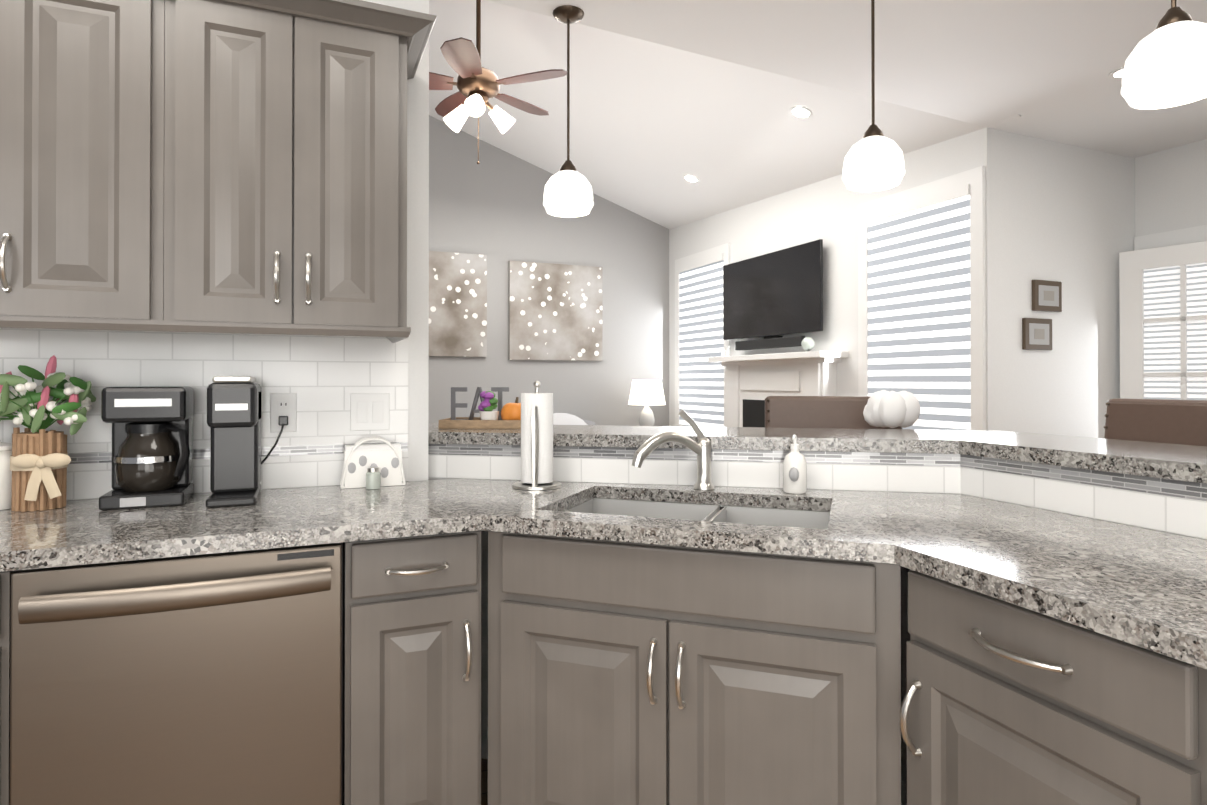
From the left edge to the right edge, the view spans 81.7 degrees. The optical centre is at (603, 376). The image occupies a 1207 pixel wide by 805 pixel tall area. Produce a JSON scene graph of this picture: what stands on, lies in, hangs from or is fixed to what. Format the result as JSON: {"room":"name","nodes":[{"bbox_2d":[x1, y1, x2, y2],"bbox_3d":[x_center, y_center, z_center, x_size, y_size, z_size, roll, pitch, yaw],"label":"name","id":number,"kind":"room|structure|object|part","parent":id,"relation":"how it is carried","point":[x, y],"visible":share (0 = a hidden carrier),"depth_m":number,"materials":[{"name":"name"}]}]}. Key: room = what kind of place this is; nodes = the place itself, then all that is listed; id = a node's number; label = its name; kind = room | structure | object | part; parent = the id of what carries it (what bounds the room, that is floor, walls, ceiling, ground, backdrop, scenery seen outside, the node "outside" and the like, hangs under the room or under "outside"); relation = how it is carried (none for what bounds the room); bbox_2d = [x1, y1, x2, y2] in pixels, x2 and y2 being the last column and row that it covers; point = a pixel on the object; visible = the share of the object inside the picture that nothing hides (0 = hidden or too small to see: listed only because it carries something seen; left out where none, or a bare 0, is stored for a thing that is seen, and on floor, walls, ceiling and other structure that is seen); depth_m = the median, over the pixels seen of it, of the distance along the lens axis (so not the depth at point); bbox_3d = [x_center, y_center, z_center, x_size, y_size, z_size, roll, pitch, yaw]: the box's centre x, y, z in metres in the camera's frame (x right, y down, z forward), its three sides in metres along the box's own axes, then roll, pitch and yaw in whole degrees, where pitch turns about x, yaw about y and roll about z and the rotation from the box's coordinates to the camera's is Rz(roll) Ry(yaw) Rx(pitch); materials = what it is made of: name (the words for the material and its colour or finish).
{"room":"kitchen","nodes":[
{"label":"kitchen","id":0,"kind":"room"},
{"bbox_2d":[78,0,428,499],"bbox_3d":[-2.299,-0.126,1.597,3.710,2.740,0.140,0,0,-23],"label":"wall","id":1,"kind":"structure","parent":0,"point":[418,224],"depth_m":2.26,"materials":[{"name":"white paint"}]},
{"bbox_2d":[0,0,179,331],"bbox_3d":[-1.444,-0.560,1.713,0.671,0.842,0.329,0,0,-23],"label":"upper cabinet","id":2,"kind":"object","parent":1,"relation":"attached to","point":[84,83],"depth_m":1.63,"materials":[{"name":"grey wood"}]},
{"bbox_2d":[0,328,407,499],"bbox_3d":[-2.253,0.095,1.534,3.545,0.468,0.010,0,0,-23],"label":"tile backsplash","id":3,"kind":"structure","parent":1,"relation":"attached to","point":[323,377],"depth_m":2.04,"materials":[{"name":"tile"}]},
{"bbox_2d":[261,393,296,464],"bbox_3d":[-0.981,0.171,2.059,0.138,0.246,0.038,0,0,-23],"label":"electrical outlet plate","id":4,"kind":"object","parent":3,"relation":"attached to","point":[283,404],"depth_m":2.08,"materials":[{"name":"white plastic"}]},
{"bbox_3d":[-0.990,0.205,2.051,0.115,0.179,0.031,0,0,-23],"label":"electrical outlet with cord plug","id":5,"kind":"part","parent":4,"relation":"part of","materials":[{"name":"white plastic"}]},
{"bbox_2d":[350,393,389,430],"bbox_3d":[-0.730,0.109,2.184,0.117,0.116,0.008,0,0,-23],"label":"switch plate","id":6,"kind":"object","parent":3,"relation":"attached to","point":[369,411],"visible":1,"depth_m":2.18,"materials":[{"name":"white plastic"}]},
{"bbox_2d":[168,0,415,339],"bbox_3d":[-0.871,-0.558,1.961,0.579,0.842,0.329,0,0,-23],"label":"upper cabinet","id":7,"kind":"object","parent":1,"relation":"attached to","point":[220,166],"depth_m":1.80,"materials":[{"name":"grey wood"}]},
{"bbox_2d":[428,443,960,493],"bbox_3d":[0.215,0.277,2.158,1.648,0.113,0.010,0,0,12],"label":"tile backsplash","id":8,"kind":"structure","parent":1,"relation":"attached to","point":[897,472],"depth_m":2.12,"materials":[{"name":"tile"}]},
{"bbox_2d":[481,758,487,804],"bbox_3d":[0.679,1.281,2.625,10.000,0.060,9.679,0,0,-23],"label":"floor","id":9,"kind":"structure","parent":0,"point":[484,781],"depth_m":2.15,"materials":[{"name":"brown wood"}]},
{"bbox_2d":[10,542,342,804],"bbox_3d":[-0.963,0.811,1.684,0.602,0.868,0.631,0,0,-23],"label":"dishwasher","id":10,"kind":"object","parent":9,"relation":"on","point":[210,679],"visible":1,"depth_m":1.44,"materials":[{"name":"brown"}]},
{"bbox_2d":[0,530,480,804],"bbox_3d":[-1.244,0.807,1.583,1.840,0.875,0.623,0,0,-23],"label":"base cabinet","id":11,"kind":"object","parent":9,"relation":"on","point":[411,694],"depth_m":1.63,"materials":[{"name":"grey"}]},
{"bbox_2d":[553,413,595,424],"bbox_3d":[-0.679,0.811,6.545,1.555,0.928,0.933,0,0,-23],"label":"sofa","id":12,"kind":"object","parent":9,"relation":"on","point":[563,419],"visible":0.1,"depth_m":6.75,"materials":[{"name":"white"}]},
{"bbox_2d":[488,507,900,804],"bbox_3d":[0.233,0.808,1.776,0.940,0.875,0.578,0,0,20],"label":"base cabinet","id":13,"kind":"object","parent":9,"relation":"on","point":[624,673],"visible":0.98,"depth_m":1.53,"materials":[{"name":"grey wood"}]},
{"bbox_2d":[708,351,848,427],"bbox_3d":[1.394,0.542,5.816,0.271,1.457,1.522,0,0,-23],"label":"fireplace","id":14,"kind":"object","parent":9,"relation":"on","point":[753,382],"visible":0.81,"depth_m":5.80,"materials":[{"name":"white"}]},
{"bbox_2d":[720,346,729,356],"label":"mantel decor","id":15,"kind":"object","parent":14,"relation":"on","point":[722,351],"depth_m":6.40,"materials":[{"name":"white ceramic"}]},
{"bbox_2d":[801,337,814,351],"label":"mantel decor","id":16,"kind":"object","parent":14,"relation":"on","point":[807,343],"depth_m":5.35,"materials":[{"name":"white ceramic"}]},
{"bbox_2d":[765,396,901,428],"bbox_3d":[0.870,0.663,2.586,0.530,1.176,0.503,0,0,12],"label":"bar stool","id":17,"kind":"object","parent":9,"relation":"on","point":[843,412],"visible":0.15,"depth_m":2.77,"materials":[{"name":"brown leather"}]},
{"bbox_2d":[900,569,1163,804],"bbox_3d":[0.961,0.804,1.215,0.617,0.876,0.601,0,0,-23],"label":"base cabinet","id":18,"kind":"object","parent":9,"relation":"on","point":[1006,703],"depth_m":1.14,"materials":[{"name":"grey wood"}]},
{"bbox_2d":[1103,398,1206,445],"bbox_3d":[1.662,0.660,2.124,0.503,1.176,0.530,0,0,-20],"label":"sofa","id":19,"kind":"object","parent":9,"relation":"on","point":[1183,422],"visible":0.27,"depth_m":2.27,"materials":[{"name":"brown leather"}]},
{"bbox_2d":[1164,655,1206,804],"bbox_3d":[1.179,0.801,0.605,0.633,0.876,0.840,0,0,-23],"label":"base cabinet","id":20,"kind":"object","parent":9,"relation":"on","point":[1185,684],"depth_m":0.92,"materials":[{"name":"grey wood"}]},
{"bbox_3d":[0.398,0.959,7.236,0.713,0.641,0.466,0,0,-23],"label":"console table","id":21,"kind":"object","parent":9,"relation":"on","visible":0},
{"bbox_2d":[628,380,665,425],"bbox_3d":[0.450,0.332,7.234,0.389,0.609,0.389,0,0,-23],"label":"table lamp","id":22,"kind":"object","parent":21,"relation":"on","point":[646,393],"visible":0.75,"depth_m":7.11,"materials":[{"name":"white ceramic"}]},
{"bbox_2d":[428,115,668,425],"bbox_3d":[-2.477,-1.526,6.409,7.197,5.600,0.140,0,0,-23],"label":"wall","id":23,"kind":"structure","parent":0,"point":[491,206],"depth_m":7.12,"materials":[{"name":"grey paint"}]},
{"bbox_2d":[429,251,486,356],"bbox_3d":[-1.614,-0.701,6.678,1.004,1.004,0.040,0,0,-23],"label":"picture","id":24,"kind":"object","parent":23,"relation":"attached to","point":[457,304],"visible":0.57,"depth_m":6.75,"materials":[{"name":"grey"}]},
{"bbox_2d":[509,260,602,360],"bbox_3d":[-0.480,-0.666,7.168,1.008,0.990,0.040,0,0,-23],"label":"picture","id":25,"kind":"object","parent":23,"relation":"attached to","point":[555,311],"visible":0.93,"depth_m":7.14,"materials":[{"name":"grey"}]},
{"bbox_2d":[428,478,904,804],"bbox_3d":[0.088,0.734,2.156,1.110,1.028,1.043,0,0,-23],"label":"wall","id":26,"kind":"structure","parent":0,"point":[484,656],"depth_m":2.28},
{"bbox_2d":[0,479,1206,668],"bbox_3d":[-0.759,0.338,-0.148,4.954,0.037,4.262,0,0,-23],"label":"countertop","id":27,"kind":"structure","parent":26,"relation":"attached to","point":[1145,588],"depth_m":1.50,"materials":[{"name":"stone"}]},
{"bbox_2d":[0,441,11,509],"bbox_3d":[-1.540,0.239,1.754,0.114,0.182,0.114,0,0,-23],"label":"canister","id":28,"kind":"object","parent":27,"relation":"on","point":[5,478],"visible":0.48,"depth_m":1.74,"materials":[{"name":"white ceramic"}]},
{"bbox_2d":[0,355,95,511],"bbox_3d":[-1.462,0.137,1.749,0.303,0.387,0.198,0,0,-23],"label":"flower vase","id":29,"kind":"object","parent":27,"relation":"on","point":[40,459],"visible":1,"depth_m":1.73,"materials":[{"name":"beige"}]},
{"bbox_2d":[99,386,193,509],"bbox_3d":[-1.193,0.178,1.844,0.194,0.305,0.191,0,0,-23],"label":"coffee maker","id":30,"kind":"object","parent":27,"relation":"on","point":[152,439],"visible":1,"depth_m":1.79,"materials":[{"name":"black plastic"}]},
{"bbox_2d":[206,376,260,507],"bbox_3d":[-1.001,0.165,1.899,0.114,0.332,0.266,0,0,-23],"label":"coffee maker","id":31,"kind":"object","parent":27,"relation":"on","point":[234,413],"visible":0.98,"depth_m":1.85,"materials":[{"name":"black plastic"}]},
{"bbox_2d":[340,437,405,488],"bbox_3d":[-0.706,0.258,2.137,0.189,0.148,0.057,0,0,-23],"label":"napkin holder","id":32,"kind":"object","parent":27,"relation":"on","point":[360,459],"visible":0.85,"depth_m":2.12,"materials":[{"name":"white ceramic"}]},
{"bbox_2d":[366,467,380,488],"bbox_3d":[-0.686,0.301,2.079,0.042,0.062,0.041,0,0,-23],"label":"spice jar","id":33,"kind":"object","parent":27,"relation":"on","point":[373,477],"visible":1,"depth_m":2.06,"materials":[{"name":"clear glass"}]},
{"bbox_2d":[512,381,561,489],"bbox_3d":[-0.202,0.172,2.119,0.150,0.321,0.150,0,0,-23],"label":"paper towel holder","id":34,"kind":"object","parent":27,"relation":"on","point":[536,440],"visible":1,"depth_m":2.08,"materials":[{"name":"white paper"}]},
{"bbox_2d":[632,409,714,489],"bbox_3d":[0.202,0.213,2.040,0.275,0.238,0.062,0,0,-23],"label":"faucet","id":35,"kind":"object","parent":27,"relation":"on","point":[701,448],"visible":1,"depth_m":2.05,"materials":[{"name":"silver metal"}]},
{"bbox_2d":[566,498,829,528],"bbox_3d":[0.229,0.505,1.825,0.717,0.270,0.446,0,0,20],"label":"sink","id":36,"kind":"object","parent":27,"relation":"in","point":[759,516],"visible":0.08,"depth_m":2.02,"materials":[{"name":"silver metal"}]},
{"bbox_2d":[783,434,806,493],"bbox_3d":[0.551,0.247,2.009,0.070,0.168,0.071,0,0,-23],"label":"soap dispenser","id":37,"kind":"object","parent":27,"relation":"on","point":[794,472],"visible":1,"depth_m":1.99,"materials":[{"name":"white ceramic"}]},
{"bbox_2d":[428,423,1206,483],"bbox_3d":[0.972,0.192,0.960,1.787,0.038,4.791,0,0,-23],"label":"bar","id":38,"kind":"object","parent":26,"relation":"on","point":[1181,462],"visible":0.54,"depth_m":2.03,"materials":[{"name":"stone"}]},
{"bbox_2d":[439,417,520,428],"bbox_3d":[-0.410,0.166,2.538,0.331,0.030,0.200,0,0,1],"label":"decorative tray","id":39,"kind":"object","parent":38,"relation":"on","point":[474,423],"visible":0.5,"depth_m":2.44,"materials":[{"name":"brown wood"}]},
{"bbox_2d":[451,387,508,419],"bbox_3d":[-0.459,0.104,2.594,0.216,0.137,0.014,0,0,1],"label":"decorative piece","id":40,"kind":"object","parent":39,"relation":"on","point":[474,410],"visible":0.71,"depth_m":2.59,"materials":[{"name":"grey metal"}]},
{"bbox_2d":[478,391,498,419],"bbox_3d":[-0.411,0.111,2.510,0.074,0.123,0.071,0,0,-23],"label":"decorative plant","id":41,"kind":"object","parent":39,"relation":"on","point":[487,405],"visible":0.96,"depth_m":2.49,"materials":[{"name":"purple plant"}]},
{"bbox_2d":[501,397,520,419],"bbox_3d":[-0.315,0.122,2.521,0.110,0.101,0.108,0,0,-23],"label":"pumpkin","id":42,"kind":"object","parent":39,"relation":"on","point":[510,411],"visible":0.56,"depth_m":2.48,"materials":[{"name":"orange ceramic"}]},
{"bbox_2d":[863,390,920,427],"bbox_3d":[1.066,0.116,2.553,0.215,0.138,0.152,0,0,-23],"label":"pumpkin","id":43,"kind":"object","parent":38,"relation":"on","point":[890,409],"visible":1,"depth_m":2.49,"materials":[{"name":"white ceramic"}]},
{"bbox_2d":[429,0,1206,228],"bbox_3d":[0.645,-2.800,2.603,9.900,2.643,9.619,0,0,-23],"label":"ceiling","id":44,"kind":"structure","parent":0,"point":[652,124],"depth_m":4.33,"materials":[{"name":"white paint"}]},
{"bbox_2d":[429,0,566,163],"bbox_3d":[-0.761,-1.856,4.094,1.073,1.225,1.079,0,0,-23],"label":"ceiling fan","id":45,"kind":"object","parent":44,"relation":"hanging from","point":[477,84],"visible":0.96,"depth_m":4.02,"materials":[{"name":"brown wood"}]},
{"bbox_2d":[543,5,593,216],"bbox_3d":[-0.144,-1.080,2.853,0.208,0.814,0.208,0,0,-23],"label":"pendant light","id":46,"kind":"object","parent":44,"relation":"hanging from","point":[568,192],"visible":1,"depth_m":2.80,"materials":[{"name":"white glass"}]},
{"bbox_2d":[683,175,698,182],"bbox_3d":[0.777,-1.758,6.194,0.144,0.051,0.150,0,0,-23],"label":"recessed light","id":47,"kind":"object","parent":44,"relation":"in","point":[691,178],"visible":1,"depth_m":6.19,"materials":[{"name":"white plastic"}]},
{"bbox_2d":[790,106,811,118],"bbox_3d":[1.302,-1.743,4.603,0.144,0.051,0.150,0,0,-23],"label":"recessed light","id":48,"kind":"object","parent":44,"relation":"in","point":[799,112],"visible":1,"depth_m":4.60,"materials":[{"name":"white"}]},
{"bbox_2d":[842,0,904,191],"bbox_3d":[0.951,-1.083,2.461,0.208,0.813,0.208,0,0,-23],"label":"pendant light","id":49,"kind":"object","parent":44,"relation":"hanging from","point":[874,159],"visible":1,"depth_m":2.40,"materials":[{"name":"white glass"}]},
{"bbox_2d":[1109,67,1123,78],"bbox_3d":[2.546,-1.481,3.390,0.150,0.004,0.150,0,0,-23],"label":"recessed light","id":50,"kind":"object","parent":44,"relation":"in","point":[1117,74],"visible":0.29,"depth_m":3.42,"materials":[{"name":"white plastic"}]},
{"bbox_2d":[1121,0,1206,109],"bbox_3d":[1.380,-1.087,1.689,0.208,0.814,0.208,0,0,-23],"label":"pendant light","id":51,"kind":"object","parent":44,"relation":"hanging from","point":[1165,66],"visible":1,"depth_m":1.65,"materials":[{"name":"white glass"}]},
{"bbox_2d":[669,128,1003,430],"bbox_3d":[1.564,-0.249,5.948,0.140,3.040,3.900,0,0,-23],"label":"wall","id":52,"kind":"structure","parent":0,"point":[826,210],"depth_m":5.25,"materials":[{"name":"white paint"}]},
{"bbox_2d":[673,243,730,426],"bbox_3d":[0.983,-0.338,7.073,0.033,1.859,1.062,0,0,-23],"label":"window","id":53,"kind":"structure","parent":52,"relation":"attached to","point":[725,249],"depth_m":7.38,"materials":[{"name":"white"}]},
{"bbox_2d":[678,253,723,426],"bbox_3d":[0.979,-0.338,7.072,0.026,1.686,0.863,0,0,-23],"label":"window blind","id":54,"kind":"object","parent":53,"relation":"attached to","point":[701,387],"visible":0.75,"depth_m":7.05,"materials":[{"name":"white plastic"}]},
{"bbox_2d":[723,239,822,350],"bbox_3d":[1.426,-0.648,5.961,0.102,0.807,1.342,0,0,-23],"label":"screen","id":55,"kind":"object","parent":52,"relation":"attached to","point":[772,295],"visible":0.9,"depth_m":5.84,"materials":[{"name":"black plastic"}]},
{"bbox_2d":[858,166,985,429],"bbox_3d":[2.053,-0.337,4.598,0.033,1.827,1.034,0,0,-23],"label":"window","id":56,"kind":"structure","parent":52,"relation":"attached to","point":[974,178],"depth_m":4.20,"materials":[{"name":"white wood"}]},
{"bbox_2d":[866,184,970,429],"bbox_3d":[2.050,-0.337,4.597,0.026,1.653,0.834,0,0,-23],"label":"window blind","id":57,"kind":"object","parent":56,"relation":"attached to","point":[919,298],"visible":0.79,"depth_m":4.53,"materials":[{"name":"white plastic"}]},
{"bbox_2d":[905,492,1202,804],"bbox_3d":[1.624,0.724,0.482,0.334,1.028,3.362,0,0,-23],"label":"wall","id":58,"kind":"structure","parent":0,"point":[907,635],"depth_m":2.02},
{"bbox_2d":[960,454,1206,538],"bbox_3d":[1.575,0.266,0.434,0.010,0.113,3.300,0,0,-20],"label":"tile backsplash","id":59,"kind":"structure","parent":58,"relation":"attached to","point":[1170,505],"depth_m":1.63,"materials":[{"name":"tile"}]},
{"bbox_2d":[1003,131,1134,437],"bbox_3d":[3.029,-0.108,4.532,1.425,2.740,0.140,0,0,-23],"label":"wall","id":60,"kind":"structure","parent":0,"point":[1069,216],"depth_m":4.41,"materials":[{"name":"grey paint"}]},
{"bbox_2d":[1022,318,1051,349],"bbox_3d":[2.666,-0.263,4.285,0.248,0.193,0.026,0,0,-23],"label":"frame","id":61,"kind":"object","parent":60,"relation":"attached to","point":[1036,333],"visible":0.98,"depth_m":4.27,"materials":[{"name":"brown wood"}]},
{"bbox_2d":[1032,280,1061,311],"bbox_3d":[2.748,-0.502,4.322,0.251,0.189,0.026,0,0,-23],"label":"frame","id":62,"kind":"object","parent":60,"relation":"attached to","point":[1046,295],"visible":0.96,"depth_m":4.30,"materials":[{"name":"brown wood"}]},
{"bbox_2d":[1135,139,1206,372],"bbox_3d":[4.753,-0.122,2.162,0.140,2.740,5.579,0,0,-23],"label":"wall","id":63,"kind":"structure","parent":0,"point":[1170,189],"depth_m":4.50,"materials":[{"name":"grey paint"}]},
{"bbox_2d":[1119,241,1206,399],"bbox_3d":[3.622,0.224,4.185,0.045,2.073,0.880,0,0,-33],"label":"window","id":64,"kind":"structure","parent":63,"relation":"attached to","point":[1163,309],"depth_m":4.36,"materials":[{"name":"white wood"}]},
{"bbox_2d":[1134,225,1206,250],"bbox_3d":[3.832,-0.893,4.097,0.020,0.100,1.295,0,0,-23],"label":"door frame","id":65,"kind":"structure","parent":63,"relation":"attached to","point":[1196,234],"depth_m":4.48,"materials":[{"name":"white wood"}]}
]}

